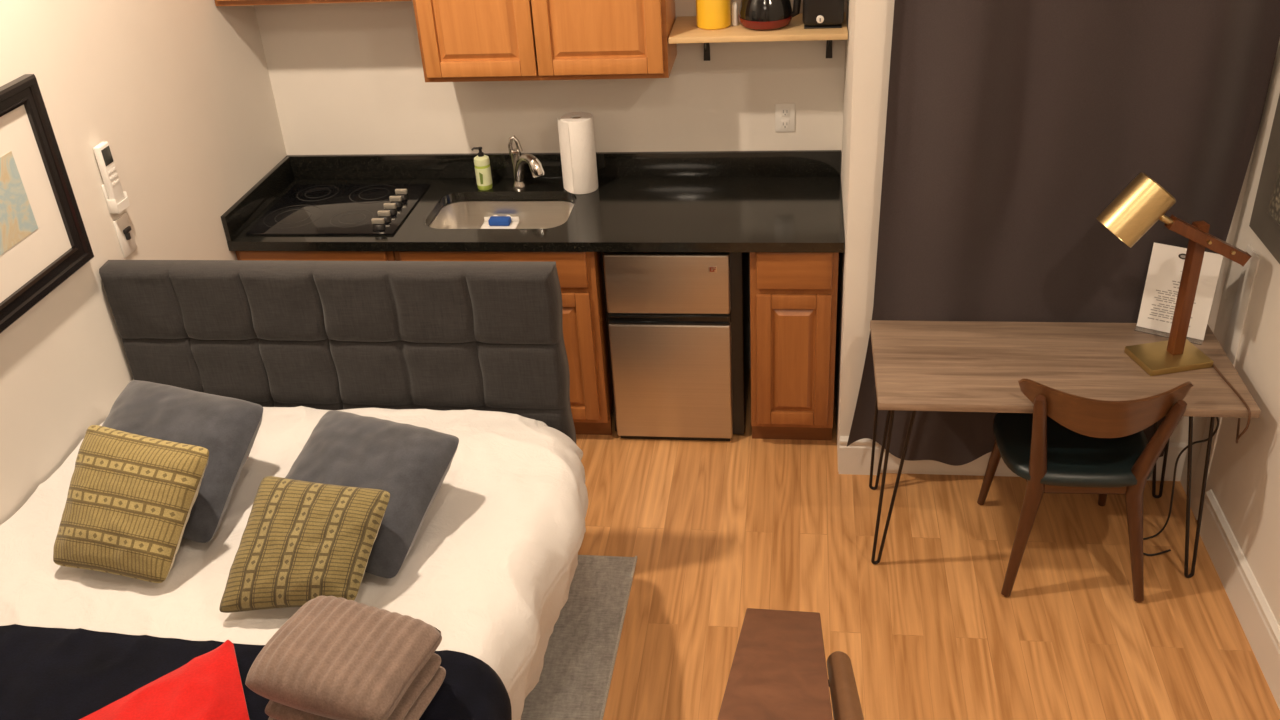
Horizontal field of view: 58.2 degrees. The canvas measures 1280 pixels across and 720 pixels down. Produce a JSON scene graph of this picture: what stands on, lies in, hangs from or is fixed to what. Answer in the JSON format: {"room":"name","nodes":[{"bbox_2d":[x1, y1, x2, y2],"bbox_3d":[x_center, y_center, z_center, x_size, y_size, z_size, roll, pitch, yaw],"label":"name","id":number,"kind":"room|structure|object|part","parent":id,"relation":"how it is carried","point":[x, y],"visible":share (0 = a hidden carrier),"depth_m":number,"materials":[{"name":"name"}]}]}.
{"room":"studio apartment","nodes":[
{"label":"studio apartment","id":0,"kind":"room"},
{"bbox_2d":[0,0,286,524],"bbox_3d":[-1.958,0.046,1.965,0.100,3.450,6.000,1,31,8],"label":"wall","id":1,"kind":"structure","parent":0,"point":[179,92],"depth_m":3.65,"materials":[{"name":"paint"}]},
{"bbox_2d":[0,74,93,333],"bbox_3d":[-1.743,-0.338,2.995,0.034,0.566,0.860,1,31,8],"label":"picture frame","id":2,"kind":"object","parent":1,"relation":"attached to","point":[44,241],"visible":1,"depth_m":3.23,"materials":[{"name":"black paint"}]},
{"bbox_2d":[0,151,37,254],"bbox_3d":[-1.748,-0.345,2.995,0.001,0.230,0.505,1,31,8],"label":"print","id":3,"kind":"object","parent":2,"relation":"attached to","point":[18,212],"depth_m":3.17},
{"bbox_2d":[102,184,129,213],"bbox_3d":[-1.654,-0.519,3.631,0.032,0.094,0.070,1,31,8],"label":"remote holder","id":4,"kind":"object","parent":1,"relation":"attached to","point":[114,208],"visible":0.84,"depth_m":3.62,"materials":[{"name":"white plastic"}]},
{"bbox_2d":[93,142,124,203],"bbox_3d":[-1.657,-0.577,3.597,0.024,0.204,0.058,1,31,8],"label":"remote control","id":5,"kind":"object","parent":4,"relation":"in","point":[102,151],"visible":1,"depth_m":3.58,"materials":[{"name":"white plastic"}]},
{"bbox_2d":[113,212,136,257],"bbox_3d":[-1.653,-0.402,3.707,0.018,0.128,0.080,1,31,8],"label":"light switch","id":6,"kind":"object","parent":1,"relation":"attached to","point":[122,226],"visible":1,"depth_m":3.70,"materials":[{"name":"white plastic"}]},
{"bbox_2d":[221,157,293,240],"bbox_3d":[-1.524,-0.654,4.611,0.020,0.104,0.628,1,31,8],"label":"backsplash","id":7,"kind":"structure","parent":1,"relation":"attached to","point":[253,202],"depth_m":4.57,"materials":[{"name":"black stone"}]},
{"bbox_2d":[254,0,846,367],"bbox_3d":[-0.431,-1.486,4.407,2.417,3.450,0.100,1,31,8],"label":"wall","id":8,"kind":"structure","parent":0,"point":[346,78],"depth_m":4.60,"materials":[{"name":"paint"}]},
{"bbox_2d":[214,0,410,5],"bbox_3d":[-1.193,-1.565,4.218,0.750,0.438,0.328,1,31,8],"label":"upper cabinet","id":9,"kind":"object","parent":8,"relation":"attached to","point":[217,2],"visible":1,"depth_m":4.22,"materials":[{"name":"brown wood"}]},
{"bbox_2d":[413,0,676,81],"bbox_3d":[-0.353,-1.423,4.180,0.918,0.738,0.328,1,31,8],"label":"upper cabinet","id":10,"kind":"object","parent":8,"relation":"attached to","point":[460,40],"visible":1,"depth_m":4.15,"materials":[{"name":"brown wood"}]},
{"bbox_3d":[-0.604,-1.353,4.078,0.306,0.592,0.016,1,31,8],"label":"door panel","id":11,"kind":"part","parent":10,"relation":"part of","materials":[{"name":"brown wood"}]},
{"bbox_3d":[-0.604,-1.353,4.078,0.418,0.704,0.020,1,31,8],"label":"door","id":12,"kind":"part","parent":10,"relation":"part of","materials":[{"name":"brown wood"}]},
{"bbox_3d":[-0.162,-1.346,4.018,0.462,0.704,0.020,1,31,8],"label":"door","id":13,"kind":"part","parent":10,"relation":"part of","materials":[{"name":"brown wood"}]},
{"bbox_3d":[-0.162,-1.346,4.018,0.350,0.592,0.016,1,31,8],"label":"door panel","id":14,"kind":"part","parent":10,"relation":"part of","materials":[{"name":"brown wood"}]},
{"bbox_2d":[286,150,840,178],"bbox_3d":[-0.347,-0.801,4.732,2.314,0.104,0.020,1,31,8],"label":"backsplash","id":15,"kind":"structure","parent":8,"relation":"attached to","point":[785,162],"depth_m":4.70,"materials":[{"name":"black stone"}]},
{"bbox_2d":[668,12,847,60],"bbox_3d":[0.438,-1.151,4.241,0.633,0.168,0.303,1,31,8],"label":"wall shelf","id":16,"kind":"object","parent":8,"relation":"attached to","point":[685,29],"visible":0.74,"depth_m":4.11,"materials":[{"name":"brown wood"}]},
{"bbox_2d":[696,0,730,29],"bbox_3d":[0.265,-1.320,4.164,0.128,0.218,0.128,1,31,8],"label":"canister","id":17,"kind":"object","parent":16,"relation":"on","point":[710,14],"visible":1,"depth_m":4.15,"materials":[{"name":"yellow ceramic"}]},
{"bbox_2d":[732,2,737,25],"bbox_3d":[0.346,-1.262,4.193,0.024,0.082,0.024,1,31,8],"label":"salt shaker","id":18,"kind":"object","parent":16,"relation":"on","point":[734,5],"visible":1,"depth_m":4.18,"materials":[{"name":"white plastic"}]},
{"bbox_2d":[739,0,800,30],"bbox_3d":[0.452,-1.296,4.140,0.195,0.180,0.195,-25,36,-32],"label":"coffee carafe","id":19,"kind":"object","parent":16,"relation":"on","point":[760,15],"visible":1,"depth_m":4.09,"materials":[{"name":"black glass"}]},
{"bbox_3d":[0.546,-1.298,4.125,0.067,0.138,0.024,1,31,8],"label":"handle","id":20,"kind":"part","parent":19,"relation":"part of","materials":[{"name":"black plastic"}]},
{"bbox_2d":[802,0,843,28],"bbox_3d":[0.656,-1.303,4.119,0.145,0.192,0.188,1,31,8],"label":"toaster","id":21,"kind":"object","parent":16,"relation":"on","point":[817,14],"visible":1,"depth_m":4.07,"materials":[{"name":"black plastic"}]},
{"bbox_2d":[775,103,794,131],"bbox_3d":[0.570,-0.951,4.516,0.077,0.114,0.009,1,31,8],"label":"outlet","id":22,"kind":"object","parent":8,"relation":"attached to","point":[784,113],"visible":1,"depth_m":4.52,"materials":[{"name":"white plastic"}]},
{"bbox_2d":[781,107,788,115],"bbox_3d":[0.568,-0.971,4.501,0.033,0.036,0.002,1,31,8],"label":"socket","id":23,"kind":"object","parent":22,"relation":"attached to","point":[784,110],"depth_m":4.50,"materials":[{"name":"grey plastic"}]},
{"bbox_2d":[781,120,788,128],"bbox_3d":[0.571,-0.928,4.527,0.033,0.036,0.002,1,31,8],"label":"socket","id":24,"kind":"object","parent":22,"relation":"attached to","point":[784,123],"depth_m":4.53,"materials":[{"name":"grey plastic"}]},
{"bbox_2d":[576,368,1279,719],"bbox_3d":[-0.039,1.556,2.644,3.765,0.050,6.100,1,31,8],"label":"floor","id":25,"kind":"structure","parent":0,"point":[716,531],"depth_m":3.84,"materials":[{"name":"brown wood"}]},
{"bbox_2d":[235,251,395,260],"bbox_3d":[-1.188,-0.203,4.853,0.633,0.874,0.626,1,31,8],"label":"base cabinet","id":26,"kind":"object","parent":25,"relation":"on","point":[241,255],"visible":0.02,"depth_m":4.38,"materials":[{"name":"brown wood"}]},
{"bbox_2d":[394,251,612,434],"bbox_3d":[-0.490,-0.192,4.757,0.765,0.874,0.626,1,31,8],"label":"base cabinet","id":27,"kind":"object","parent":25,"relation":"on","point":[580,276],"visible":0.25,"depth_m":4.40,"materials":[{"name":"brown wood"}]},
{"bbox_3d":[-0.549,-0.342,4.320,0.712,0.151,0.020,1,31,8],"label":"drawer","id":28,"kind":"part","parent":27,"relation":"part of","materials":[{"name":"brown wood"}]},
{"bbox_2d":[221,150,844,252],"bbox_3d":[-0.385,-0.625,4.474,2.314,0.142,0.649,1,31,8],"label":"countertop","id":29,"kind":"structure","parent":27,"relation":"on","point":[785,200],"depth_m":4.48,"materials":[{"name":"black stone"}]},
{"bbox_2d":[245,184,429,234],"bbox_3d":[-1.192,-0.623,4.575,0.590,0.050,0.502,1,31,8],"label":"cooktop","id":30,"kind":"object","parent":29,"relation":"in","point":[305,209],"visible":1,"depth_m":4.55,"materials":[{"name":"black glass"}]},
{"bbox_3d":[-0.992,-0.508,4.370,0.048,0.022,0.048,1,31,8],"label":"knob","id":31,"kind":"part","parent":30,"relation":"part of","materials":[{"name":"black plastic"}]},
{"bbox_3d":[-0.983,-0.546,4.433,0.048,0.022,0.048,1,31,8],"label":"knob","id":32,"kind":"part","parent":30,"relation":"part of","materials":[{"name":"black plastic"}]},
{"bbox_3d":[-0.974,-0.583,4.495,0.048,0.022,0.048,1,31,8],"label":"knob","id":33,"kind":"part","parent":30,"relation":"part of","materials":[{"name":"black plastic"}]},
{"bbox_3d":[-0.965,-0.620,4.557,0.048,0.022,0.048,1,31,8],"label":"knob","id":34,"kind":"part","parent":30,"relation":"part of","materials":[{"name":"black plastic"}]},
{"bbox_3d":[-0.956,-0.657,4.619,0.048,0.022,0.048,1,31,8],"label":"knob","id":35,"kind":"part","parent":30,"relation":"part of","materials":[{"name":"black plastic"}]},
{"bbox_2d":[471,147,492,190],"bbox_3d":[-0.637,-0.778,4.654,0.064,0.175,0.064,-25,37,-32],"label":"soap bottle","id":36,"kind":"object","parent":29,"relation":"on","point":[481,161],"visible":1,"depth_m":4.63,"materials":[{"name":"green plastic"}]},
{"bbox_2d":[429,200,574,228],"bbox_3d":[-0.533,-0.480,4.556,0.619,0.166,0.425,1,31,8],"label":"sink","id":37,"kind":"object","parent":29,"relation":"in","point":[532,214],"visible":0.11,"depth_m":4.69,"materials":[{"name":"metal"}]},
{"bbox_2d":[480,215,518,228],"bbox_3d":[-0.569,-0.554,4.656,0.145,0.029,0.098,1,31,8],"label":"sponge holder","id":38,"kind":"object","parent":37,"relation":"in","point":[514,223],"visible":0.56,"depth_m":4.66,"materials":[{"name":"white plastic"}]},
{"bbox_2d":[488,216,510,225],"bbox_3d":[-0.568,-0.563,4.658,0.087,0.028,0.045,1,31,8],"label":"sponge","id":39,"kind":"object","parent":38,"relation":"in","point":[493,220],"visible":1,"depth_m":4.64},
{"bbox_2d":[508,135,544,187],"bbox_3d":[-0.451,-0.769,4.582,0.060,0.211,0.235,-20,34,-26],"label":"faucet","id":40,"kind":"object","parent":29,"relation":"on","point":[518,160],"visible":1,"depth_m":4.61,"materials":[{"name":"silver metal"}]},
{"bbox_3d":[-0.502,-0.861,4.617,0.059,0.082,0.024,1,31,8],"label":"lever","id":41,"kind":"part","parent":40,"relation":"part of","materials":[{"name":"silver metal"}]},
{"bbox_3d":[-0.459,-0.765,4.590,0.045,0.151,0.177,-20,34,-26],"label":"spout","id":42,"kind":"part","parent":40,"relation":"part of","materials":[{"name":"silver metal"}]},
{"bbox_2d":[557,112,597,193],"bbox_3d":[-0.240,-0.819,4.559,0.129,0.298,0.128,-27,38,-34],"label":"paper towel roll","id":43,"kind":"object","parent":29,"relation":"on","point":[575,129],"visible":1,"depth_m":4.51,"materials":[{"name":"paper"}]},
{"bbox_3d":[-0.349,-0.010,4.490,0.246,0.459,0.016,1,31,8],"label":"door panel","id":44,"kind":"part","parent":27,"relation":"part of","materials":[{"name":"brown wood"}]},
{"bbox_3d":[-0.349,-0.010,4.490,0.352,0.565,0.020,1,31,8],"label":"door","id":45,"kind":"part","parent":27,"relation":"part of","materials":[{"name":"brown wood"}]},
{"bbox_2d":[521,555,636,719],"bbox_3d":[-0.700,1.292,3.104,1.093,0.012,2.388,1,31,8],"label":"area rug","id":46,"kind":"object","parent":25,"relation":"on","point":[580,655],"visible":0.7,"depth_m":3.68,"materials":[{"name":"grey carpet"}]},
{"bbox_2d":[99,260,575,443],"bbox_3d":[-1.051,0.726,2.933,1.439,1.176,2.065,1,31,8],"label":"headboard","id":47,"kind":"object","parent":46,"relation":"on","point":[323,335],"visible":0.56,"depth_m":3.55,"materials":[{"name":"grey fabric"}]},
{"bbox_2d":[0,406,587,719],"bbox_3d":[-0.981,0.840,2.952,1.568,0.585,1.918,1,31,8],"label":"duvet","id":48,"kind":"object","parent":47,"relation":"on","point":[491,564],"visible":0.44,"depth_m":2.97,"materials":[{"name":"white fabric"}]},
{"bbox_2d":[53,425,208,582],"bbox_3d":[-1.320,0.367,2.940,0.403,0.257,0.292,9,33,20],"label":"cushion","id":49,"kind":"object","parent":48,"relation":"on","point":[131,498],"visible":1,"depth_m":2.88,"materials":[{"name":"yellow fabric"}]},
{"bbox_2d":[102,380,262,542],"bbox_3d":[-1.312,0.266,3.194,0.593,0.244,0.403,10,33,22],"label":"cushion","id":50,"kind":"object","parent":48,"relation":"on","point":[228,427],"visible":0.56,"depth_m":3.14,"materials":[{"name":"fabric"}]},
{"bbox_2d":[0,624,511,719],"bbox_3d":[-1.069,1.055,2.455,1.536,0.488,0.850,1,31,8],"label":"throw blanket","id":51,"kind":"object","parent":48,"relation":"on","point":[46,673],"visible":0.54,"depth_m":2.59,"materials":[{"name":"black fabric"}]},
{"bbox_2d":[79,640,249,719],"bbox_3d":[-1.083,0.821,2.354,1.078,0.036,0.694,1,31,8],"label":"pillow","id":52,"kind":"object","parent":51,"relation":"on","point":[209,686],"visible":1,"depth_m":2.49,"materials":[{"name":"red fabric"}]},
{"bbox_2d":[245,596,445,719],"bbox_3d":[-0.617,0.651,2.421,0.338,0.197,0.277,8,32,19],"label":"folded blanket","id":53,"kind":"object","parent":51,"relation":"on","point":[335,658],"visible":1,"depth_m":2.35,"materials":[{"name":"brown fabric"}]},
{"bbox_2d":[219,476,389,612],"bbox_3d":[-0.803,0.446,2.793,0.379,0.209,0.303,1,31,8],"label":"cushion","id":54,"kind":"object","parent":48,"relation":"on","point":[301,542],"visible":0.98,"depth_m":2.74,"materials":[{"name":"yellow fabric"}]},
{"bbox_2d":[285,410,458,577],"bbox_3d":[-0.741,0.338,3.031,0.504,0.223,0.415,11,34,24],"label":"cushion","id":55,"kind":"object","parent":48,"relation":"on","point":[409,462],"visible":0.66,"depth_m":2.98,"materials":[{"name":"fabric"}]},
{"bbox_3d":[-1.063,0.777,2.926,1.365,0.280,1.958,1,31,8],"label":"mattress","id":56,"kind":"part","parent":47,"relation":"part of","materials":[{"name":"white fabric"}]},
{"bbox_2d":[601,252,749,440],"bbox_3d":[0.164,-0.161,4.665,0.531,0.842,0.540,1,31,8],"label":"mini fridge","id":57,"kind":"object","parent":25,"relation":"on","point":[677,323],"visible":0.91,"depth_m":4.43,"materials":[{"name":"silver metal"}]},
{"bbox_3d":[0.103,-0.290,4.313,0.469,0.250,0.047,1,31,8],"label":"freezer door","id":58,"kind":"part","parent":57,"relation":"part of","materials":[{"name":"metal"}]},
{"bbox_3d":[0.111,-0.162,4.384,0.469,0.042,0.050,1,31,8],"label":"door handle","id":59,"kind":"part","parent":57,"relation":"part of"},
{"bbox_3d":[0.127,0.079,4.530,0.469,0.521,0.047,1,31,8],"label":"fridge door","id":60,"kind":"part","parent":57,"relation":"part of","materials":[{"name":"metal"}]},
{"bbox_2d":[717,608,863,719],"bbox_3d":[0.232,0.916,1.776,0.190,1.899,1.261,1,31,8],"label":"chair","id":61,"kind":"object","parent":25,"relation":"on","point":[778,671],"visible":1,"depth_m":1.70,"materials":[{"name":"brown wood"}]},
{"bbox_3d":[0.258,0.481,1.368,0.041,0.688,1.016,1,31,8],"label":"handrail","id":62,"kind":"part","parent":61,"relation":"part of","materials":[{"name":"brown wood"}]},
{"bbox_2d":[750,252,838,440],"bbox_3d":[0.615,-0.175,4.606,0.318,0.874,0.626,1,31,8],"label":"base cabinet","id":63,"kind":"object","parent":25,"relation":"on","point":[793,295],"visible":0.85,"depth_m":4.32,"materials":[{"name":"brown wood"}]},
{"bbox_3d":[0.580,0.005,4.362,0.169,0.459,0.016,1,31,8],"label":"door panel","id":64,"kind":"part","parent":63,"relation":"part of","materials":[{"name":"brown wood"}]},
{"bbox_3d":[0.580,0.005,4.362,0.275,0.565,0.020,1,31,8],"label":"door","id":65,"kind":"part","parent":63,"relation":"part of","materials":[{"name":"brown wood"}]},
{"bbox_3d":[0.559,-0.325,4.169,0.275,0.151,0.020,1,31,8],"label":"drawer","id":66,"kind":"part","parent":63,"relation":"part of","materials":[{"name":"brown wood"}]},
{"bbox_2d":[869,320,1260,577],"bbox_3d":[1.328,0.313,3.854,1.102,0.715,0.530,1,31,8],"label":"desk","id":67,"kind":"object","parent":25,"relation":"on","point":[953,366],"visible":0.92,"depth_m":3.66,"materials":[{"name":"beige laminate"}]},
{"bbox_3d":[0.885,0.200,4.121,0.096,0.688,0.055,1,31,8],"label":"hairpin leg","id":68,"kind":"part","parent":67,"relation":"part of","materials":[{"name":"black metal"}]},
{"bbox_3d":[0.834,0.418,3.755,0.125,0.688,0.067,1,31,8],"label":"hairpin leg","id":69,"kind":"part","parent":67,"relation":"part of","materials":[{"name":"black metal"}]},
{"bbox_3d":[1.800,0.214,3.995,0.142,0.688,0.055,1,31,8],"label":"hairpin leg","id":70,"kind":"part","parent":67,"relation":"part of","materials":[{"name":"black metal"}]},
{"bbox_2d":[1096,172,1251,442],"bbox_3d":[1.647,-0.180,3.493,0.531,0.800,0.330,16,36,30],"label":"desk lamp","id":71,"kind":"object","parent":67,"relation":"on","point":[1143,202],"visible":1,"depth_m":3.42,"materials":[{"name":"gold metal"}]},
{"bbox_3d":[1.457,-0.440,3.382,0.215,0.220,0.132,-7,31,-5],"label":"lamp shade","id":72,"kind":"part","parent":71,"relation":"part of","materials":[{"name":"gold metal"}]},
{"bbox_3d":[1.678,-0.215,3.525,0.036,0.442,0.036,-8,31,-7],"label":"post","id":73,"kind":"part","parent":71,"relation":"part of","materials":[{"name":"brown wood"}]},
{"bbox_3d":[1.682,-0.353,3.407,0.267,0.171,0.034,-4,30,0],"label":"arm","id":74,"kind":"part","parent":71,"relation":"part of","materials":[{"name":"brown wood"}]},
{"bbox_3d":[1.821,0.136,3.550,0.086,0.178,0.342,-4,30,-1],"label":"cord","id":75,"kind":"part","parent":71,"relation":"part of","materials":[{"name":"brown plastic"}]},
{"bbox_2d":[1134,242,1223,344],"bbox_3d":[1.734,-0.214,3.709,0.211,0.293,0.069,16,36,30],"label":"sign holder","id":76,"kind":"object","parent":67,"relation":"on","point":[1166,263],"visible":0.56,"depth_m":3.72,"materials":[{"name":"white paper"}]},
{"bbox_2d":[1143,417,1218,555],"bbox_3d":[1.758,0.377,3.722,0.126,0.685,0.223,-13,32,-16],"label":"power cord","id":77,"kind":"object","parent":67,"relation":"hanging from","point":[1217,418],"visible":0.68,"depth_m":3.81,"materials":[{"name":"black plastic"}]},
{"bbox_3d":[1.737,0.433,3.629,0.152,0.688,0.053,1,31,8],"label":"hairpin leg","id":78,"kind":"part","parent":67,"relation":"part of","materials":[{"name":"black metal"}]},
{"bbox_2d":[977,379,1192,601],"bbox_3d":[1.419,0.314,3.748,0.504,0.800,0.575,1,31,8],"label":"desk chair","id":79,"kind":"object","parent":25,"relation":"on","point":[1069,443],"visible":0.98,"depth_m":3.57,"materials":[{"name":"brown wood"}]},
{"bbox_3d":[1.257,0.358,4.056,0.043,0.430,0.124,-14,32,-17],"label":"leg","id":80,"kind":"part","parent":79,"relation":"part of","materials":[{"name":"brown wood"}]},
{"bbox_3d":[1.222,0.428,3.606,0.116,0.768,0.056,-28,38,-35],"label":"leg","id":81,"kind":"part","parent":79,"relation":"part of","materials":[{"name":"brown wood"}]},
{"bbox_3d":[1.402,0.264,3.728,0.474,0.049,0.444,1,31,8],"label":"seat","id":82,"kind":"part","parent":79,"relation":"part of","materials":[{"name":"black leather"}]},
{"bbox_3d":[1.405,0.304,3.755,0.353,0.050,0.386,1,31,8],"label":"seat rail","id":83,"kind":"part","parent":79,"relation":"part of","materials":[{"name":"brown wood"}]},
{"bbox_3d":[1.627,0.359,4.012,0.043,0.431,0.129,16,36,30],"label":"leg","id":84,"kind":"part","parent":79,"relation":"part of","materials":[{"name":"brown wood"}]},
{"bbox_3d":[1.378,0.146,3.401,0.496,0.155,0.145,1,31,8],"label":"backrest","id":85,"kind":"part","parent":79,"relation":"part of","materials":[{"name":"brown wood"}]},
{"bbox_3d":[1.567,0.432,3.571,0.053,0.760,0.125,-29,39,-36],"label":"leg","id":86,"kind":"part","parent":79,"relation":"part of","materials":[{"name":"brown wood"}]},
{"bbox_2d":[834,0,1258,480],"bbox_3d":[1.387,-1.264,3.828,1.348,3.450,0.860,1,31,8],"label":"wall","id":87,"kind":"structure","parent":0,"point":[869,22],"depth_m":3.88,"materials":[{"name":"paint"}]},
{"bbox_2d":[839,436,878,474],"bbox_3d":[0.830,0.364,4.366,0.145,0.165,0.017,1,31,8],"label":"baseboard","id":88,"kind":"structure","parent":87,"relation":"attached to","point":[855,458],"depth_m":4.36,"materials":[{"name":"paint"}]},
{"bbox_2d":[878,442,1185,477],"bbox_3d":[1.442,0.359,4.278,1.090,0.150,0.010,1,31,8],"label":"baseboard","id":89,"kind":"structure","parent":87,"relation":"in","point":[980,464],"depth_m":4.32,"materials":[{"name":"paint"}]},
{"bbox_2d":[847,0,1279,465],"bbox_3d":[1.304,-0.668,3.620,1.207,2.481,0.121,1,31,8],"label":"curtain","id":90,"kind":"object","parent":87,"relation":"hanging from","point":[1012,126],"visible":0.62,"depth_m":3.61,"materials":[{"name":"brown fabric"}]},
{"bbox_2d":[1180,40,1279,625],"bbox_3d":[1.625,0.295,1.145,0.100,3.450,5.240,1,31,8],"label":"wall","id":91,"kind":"structure","parent":0,"point":[1244,475],"depth_m":3.56,"materials":[{"name":"paint"}]},
{"bbox_2d":[1190,244,1259,519],"bbox_3d":[1.944,0.100,3.847,0.006,1.020,0.105,1,31,8],"label":"trim","id":92,"kind":"structure","parent":91,"relation":"attached to","point":[1249,270],"depth_m":3.73,"materials":[{"name":"paint"}]},
{"bbox_2d":[1200,490,1279,709],"bbox_3d":[1.641,1.777,1.861,0.017,0.172,4.960,1,31,8],"label":"baseboard","id":93,"kind":"structure","parent":91,"relation":"attached to","point":[1260,626],"depth_m":3.60,"materials":[{"name":"paint"}]},
{"bbox_2d":[1249,94,1279,263],"bbox_3d":[1.851,-0.543,3.186,0.030,0.615,0.528,1,31,8],"label":"picture frame","id":94,"kind":"object","parent":91,"relation":"attached to","point":[1265,217],"visible":1,"depth_m":3.42,"materials":[{"name":"grey metal"}]},
{"bbox_3d":[1.858,-0.543,3.185,0.009,0.447,0.360,1,31,8],"label":"art panel","id":95,"kind":"part","parent":94,"relation":"part of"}
]}

